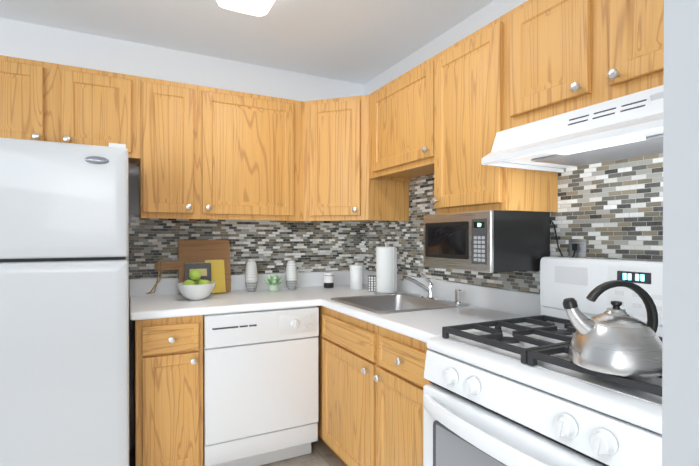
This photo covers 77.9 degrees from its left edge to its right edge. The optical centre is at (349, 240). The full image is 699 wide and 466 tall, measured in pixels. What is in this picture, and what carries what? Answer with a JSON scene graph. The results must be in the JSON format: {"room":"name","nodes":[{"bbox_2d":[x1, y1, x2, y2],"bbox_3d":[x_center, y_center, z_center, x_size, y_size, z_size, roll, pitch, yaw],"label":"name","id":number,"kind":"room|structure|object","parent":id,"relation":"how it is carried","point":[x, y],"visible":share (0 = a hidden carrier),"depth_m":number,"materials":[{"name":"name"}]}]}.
{"room":"kitchen","nodes":[
{"label":"kitchen","id":0,"kind":"room"},
{"bbox_2d":[0,18,363,448],"bbox_3d":[-1.793,0.035,2.414,4.800,2.430,0.150,0,0,-27],"label":"wall","id":1,"kind":"structure","parent":0,"point":[25,40],"depth_m":2.60,"materials":[{"name":"white paint"}]},
{"bbox_2d":[0,55,139,165],"bbox_3d":[-1.531,-0.659,2.256,0.786,0.440,0.348,0,0,-27],"label":"upper cabinet","id":2,"kind":"object","parent":1,"relation":"attached to","point":[46,101],"visible":0.94,"depth_m":2.16,"materials":[{"name":"brown wood"}]},
{"bbox_2d":[139,77,197,220],"bbox_3d":[-1.050,-0.500,2.503,0.292,0.760,0.348,0,0,-27],"label":"upper cabinet","id":3,"kind":"object","parent":1,"relation":"attached to","point":[168,176],"visible":0.98,"depth_m":2.38,"materials":[{"name":"brown wood"}]},
{"bbox_2d":[129,215,362,278],"bbox_3d":[-0.615,0.038,2.932,1.630,0.382,0.006,0,0,-27],"label":"tile backsplash","id":4,"kind":"structure","parent":1,"relation":"attached to","point":[268,246],"depth_m":2.92,"materials":[{"name":"tile"}]},
{"bbox_2d":[192,85,302,221],"bbox_3d":[-0.636,-0.502,2.717,0.639,0.760,0.348,0,0,-27],"label":"upper cabinet","id":5,"kind":"object","parent":1,"relation":"attached to","point":[250,156],"visible":0.96,"depth_m":2.58,"materials":[{"name":"brown wood"}]},
{"bbox_2d":[130,270,540,316],"bbox_3d":[-0.222,0.305,2.196,1.589,0.142,1.660,0,0,-27],"label":"backsplash","id":6,"kind":"structure","parent":1,"relation":"attached to","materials":[{"name":"white laminate"}]},
{"bbox_2d":[298,95,408,221],"bbox_3d":[-0.025,-0.503,2.888,0.602,0.760,0.602,0,0,-27],"label":"upper cabinet","id":7,"kind":"object","parent":1,"relation":"attached to","point":[339,184],"visible":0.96,"depth_m":2.67,"materials":[{"name":"brown wood"}]},
{"bbox_2d":[129,438,344,465],"bbox_3d":[-0.208,1.316,-0.334,5.100,0.100,6.800,0,0,-27],"label":"floor","id":8,"kind":"structure","parent":0,"point":[321,454],"depth_m":2.46,"materials":[{"name":"tile"}]},
{"bbox_2d":[0,137,128,465],"bbox_3d":[-1.466,0.414,2.038,0.757,1.668,0.751,0,0,-27],"label":"refrigerator","id":9,"kind":"object","parent":8,"relation":"on","point":[64,304],"visible":1,"depth_m":1.77,"materials":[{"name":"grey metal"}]},
{"bbox_2d":[134,315,202,465],"bbox_3d":[-1.003,0.811,2.363,0.306,0.870,0.651,0,0,-27],"label":"base cabinet","id":10,"kind":"object","parent":8,"relation":"on","point":[168,391],"visible":0.96,"depth_m":2.10,"materials":[{"name":"brown wood"}]},
{"bbox_2d":[203,306,318,465],"bbox_3d":[-0.580,0.811,2.568,0.620,0.868,0.620,0,0,-27],"label":"dishwasher","id":11,"kind":"object","parent":8,"relation":"on","point":[260,390],"visible":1,"depth_m":2.31,"materials":[{"name":"white plastic"}]},
{"bbox_2d":[316,306,378,465],"bbox_3d":[0.095,0.810,2.605,0.651,0.870,1.220,0,0,-27],"label":"base cabinet","id":12,"kind":"object","parent":8,"relation":"on","point":[348,354],"visible":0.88,"depth_m":2.17,"materials":[{"name":"brown wood"}]},
{"bbox_2d":[130,273,317,319],"bbox_3d":[-0.734,0.304,2.506,0.960,0.142,0.640,0,0,-27],"label":"countertop","id":13,"kind":"structure","parent":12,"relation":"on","point":[166,299],"depth_m":2.48,"materials":[{"name":"white laminate"}]},
{"bbox_2d":[146,240,230,294],"bbox_3d":[-0.970,0.159,2.634,0.494,0.335,0.104,0,-8,-27],"label":"cutting board","id":14,"kind":"object","parent":13,"relation":"on","point":[195,251],"visible":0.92,"depth_m":2.69,"materials":[{"name":"brown wood"}]},
{"bbox_2d":[177,282,214,299],"bbox_3d":[-0.861,0.288,2.434,0.202,0.092,0.202,0,0,-27],"label":"fruit bowl","id":15,"kind":"object","parent":13,"relation":"on","point":[196,292],"visible":0.92,"depth_m":2.37,"materials":[{"name":"white ceramic"}]},
{"bbox_2d":[183,277,195,284],"bbox_3d":[-0.890,0.243,2.402,0.068,0.072,0.068,2,-3,-44],"label":"apple","id":16,"kind":"object","parent":15,"relation":"in","point":[189,282],"visible":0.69,"depth_m":2.38,"materials":[{"name":"green food"}]},
{"bbox_2d":[189,269,201,279],"bbox_3d":[-0.867,0.187,2.430,0.068,0.072,0.068,-10,-2,11],"label":"apple","id":17,"kind":"object","parent":15,"relation":"in","point":[195,274],"visible":1,"depth_m":2.41,"materials":[{"name":"green food"}]},
{"bbox_2d":[199,278,210,284],"bbox_3d":[-0.808,0.245,2.422,0.068,0.072,0.068,13,0,-6],"label":"apple","id":18,"kind":"object","parent":15,"relation":"in","point":[202,282],"visible":0.48,"depth_m":2.40,"materials":[{"name":"green food"}]},
{"bbox_2d":[184,263,211,293],"bbox_3d":[-0.914,0.233,2.611,0.150,0.191,0.023,0,-11,-27],"label":"book","id":19,"kind":"object","parent":13,"relation":"on","point":[204,269],"visible":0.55,"depth_m":2.62,"materials":[{"name":"grey paper"}]},
{"bbox_2d":[204,260,225,292],"bbox_3d":[-0.836,0.226,2.691,0.116,0.206,0.020,0,-13,-29],"label":"book","id":20,"kind":"object","parent":13,"relation":"on","point":[217,273],"visible":0.64,"depth_m":2.69,"materials":[{"name":"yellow paper"}]},
{"bbox_2d":[245,260,257,291],"bbox_3d":[-0.635,0.229,2.797,0.082,0.205,0.082,0,0,-27],"label":"vase","id":21,"kind":"object","parent":13,"relation":"on","point":[251,278],"visible":1,"depth_m":2.77,"materials":[{"name":"ceramic"}]},
{"bbox_2d":[263,273,283,291],"bbox_3d":[-0.490,0.275,2.815,0.137,0.113,0.140,0,0,-27],"label":"succulent","id":22,"kind":"object","parent":13,"relation":"on","point":[272,281],"visible":0.98,"depth_m":2.79,"materials":[{"name":"green plant"}]},
{"bbox_2d":[286,260,297,289],"bbox_3d":[-0.390,0.231,2.911,0.080,0.200,0.080,0,0,-27],"label":"vase","id":23,"kind":"object","parent":13,"relation":"on","point":[291,276],"visible":1,"depth_m":2.88,"materials":[{"name":"ceramic"}]},
{"bbox_2d":[298,270,375,277],"bbox_3d":[-0.027,0.301,2.870,0.510,0.142,0.640,0,0,-27],"label":"backsplash","id":24,"kind":"structure","parent":12,"relation":"on","point":[337,274],"depth_m":3.18,"materials":[{"name":"white laminate"}]},
{"bbox_2d":[297,273,540,342],"bbox_3d":[0.205,0.304,2.416,0.629,0.142,1.660,0,0,-27],"label":"countertop","id":25,"kind":"structure","parent":12,"relation":"on","point":[486,304],"depth_m":2.03,"materials":[{"name":"white laminate"}]},
{"bbox_2d":[324,272,333,287],"bbox_3d":[-0.145,0.276,3.010,0.072,0.108,0.072,0,0,-27],"label":"candle jar","id":26,"kind":"object","parent":25,"relation":"on","point":[328,279],"visible":1,"depth_m":2.98,"materials":[{"name":"white glass"}]},
{"bbox_2d":[349,263,363,289],"bbox_3d":[0.048,0.242,2.934,0.098,0.178,0.098,0,0,-27],"label":"canister","id":27,"kind":"object","parent":25,"relation":"on","point":[356,275],"visible":1,"depth_m":2.89,"materials":[{"name":"white ceramic"}]},
{"bbox_2d":[367,275,375,290],"bbox_3d":[0.165,0.281,2.825,0.100,0.100,0.074,0,0,28],"label":"mug","id":28,"kind":"object","parent":25,"relation":"on","point":[371,282],"visible":0.62,"depth_m":2.80,"materials":[{"name":"white ceramic"}]},
{"bbox_2d":[374,242,397,294],"bbox_3d":[0.225,0.172,2.676,0.152,0.321,0.152,0,0,43],"label":"paper towel holder","id":29,"kind":"object","parent":25,"relation":"on","point":[386,270],"visible":0.94,"depth_m":2.62,"materials":[{"name":"white paper"}]},
{"bbox_2d":[331,293,469,313],"bbox_3d":[0.255,0.418,2.335,0.550,0.180,0.554,0,0,-27],"label":"sink","id":30,"kind":"object","parent":25,"relation":"in","point":[389,304],"visible":0.31,"depth_m":2.51,"materials":[{"name":"silver metal"}]},
{"bbox_2d":[454,289,462,303],"bbox_3d":[0.563,0.291,2.232,0.046,0.073,0.045,0,0,-27],"label":"soap dispenser","id":31,"kind":"object","parent":30,"relation":"on","point":[458,296],"visible":1,"depth_m":2.22,"materials":[{"name":"silver metal"}]},
{"bbox_2d":[400,273,441,299],"bbox_3d":[0.375,0.254,2.394,0.243,0.145,0.170,0,0,-27],"label":"faucet","id":32,"kind":"object","parent":25,"relation":"on","point":[429,289],"visible":1,"depth_m":2.41,"materials":[{"name":"silver metal"}]},
{"bbox_2d":[374,326,431,465],"bbox_3d":[0.473,0.814,1.868,0.651,0.870,0.435,0,0,-27],"label":"base cabinet","id":33,"kind":"object","parent":8,"relation":"on","point":[400,380],"visible":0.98,"depth_m":1.75,"materials":[{"name":"brown wood"}]},
{"bbox_2d":[423,256,662,465],"bbox_3d":[0.695,0.661,1.290,0.733,1.183,0.760,0,0,-27],"label":"gas range","id":34,"kind":"object","parent":8,"relation":"on","point":[512,393],"visible":0.69,"depth_m":1.21,"materials":[{"name":"white metal"}]},
{"bbox_2d":[562,280,661,377],"bbox_3d":[0.628,0.199,1.038,0.228,0.205,0.204,0,0,2],"label":"kettle","id":35,"kind":"object","parent":34,"relation":"on","point":[615,340],"visible":0.96,"depth_m":0.99,"materials":[{"name":"silver metal"}]},
{"bbox_2d":[0,0,493,84],"bbox_3d":[-0.208,-1.214,-0.349,5.100,0.100,6.800,0,0,-27],"label":"ceiling","id":36,"kind":"structure","parent":0,"point":[362,42],"depth_m":2.39,"materials":[{"name":"white paint"}]},
{"bbox_2d":[217,0,274,15],"bbox_3d":[-0.275,-1.133,1.608,0.280,0.084,1.160,0,0,-27],"label":"ceiling light fixture","id":37,"kind":"object","parent":36,"relation":"attached to","point":[257,7],"visible":1,"depth_m":2.02,"materials":[{"name":"white"}]},
{"bbox_2d":[364,0,536,293],"bbox_3d":[0.745,0.036,2.234,0.150,2.430,2.490,0,0,-27],"label":"wall","id":38,"kind":"structure","parent":0,"point":[484,16],"depth_m":2.44,"materials":[{"name":"white paint"}]},
{"bbox_2d":[369,55,436,181],"bbox_3d":[0.374,-0.625,2.390,0.348,0.510,0.645,0,0,-27],"label":"upper cabinet","id":39,"kind":"object","parent":38,"relation":"attached to","point":[401,127],"visible":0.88,"depth_m":2.28,"materials":[{"name":"brown wood"}]},
{"bbox_2d":[431,13,557,213],"bbox_3d":[0.618,-0.497,1.914,0.348,0.760,0.424,0,0,-27],"label":"upper cabinet","id":40,"kind":"object","parent":38,"relation":"attached to","point":[470,96],"visible":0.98,"depth_m":1.79,"materials":[{"name":"brown wood"}]},
{"bbox_2d":[423,210,549,273],"bbox_3d":[0.590,0.008,1.914,0.338,0.246,0.425,0,0,-27],"label":"microwave","id":41,"kind":"object","parent":40,"relation":"attached to","point":[493,241],"visible":0.98,"depth_m":1.75,"materials":[{"name":"black plastic"}]},
{"bbox_2d":[363,153,662,293],"bbox_3d":[0.676,0.101,2.198,0.006,1.100,2.491,0,0,-27],"label":"tile backsplash","id":42,"kind":"structure","parent":38,"relation":"attached to","point":[611,210],"depth_m":1.70,"materials":[{"name":"tile"}]},
{"bbox_2d":[550,220,585,257],"bbox_3d":[0.878,0.009,1.776,0.019,0.198,0.186,0,0,-27],"label":"wall outlet plate","id":43,"kind":"object","parent":42,"relation":"attached to","point":[577,247],"visible":0.67,"depth_m":1.73,"materials":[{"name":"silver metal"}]},
{"bbox_2d":[507,0,663,128],"bbox_3d":[0.890,-0.639,1.385,0.348,0.470,0.762,0,0,-27],"label":"upper cabinet","id":44,"kind":"object","parent":38,"relation":"attached to","point":[564,56],"visible":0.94,"depth_m":1.38,"materials":[{"name":"brown wood"}]},
{"bbox_2d":[481,85,663,172],"bbox_3d":[0.851,-0.338,1.357,0.444,0.129,0.744,0,0,-27],"label":"range hood","id":45,"kind":"object","parent":44,"relation":"attached to","point":[626,126],"visible":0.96,"depth_m":1.32,"materials":[{"name":"white metal"}]},
{"bbox_2d":[662,0,698,465],"bbox_3d":[1.168,0.043,1.005,1.420,2.430,0.080,0,0,-27],"label":"wall","id":46,"kind":"structure","parent":0,"point":[680,391],"depth_m":0.69,"materials":[{"name":"grey paint"}]}
]}

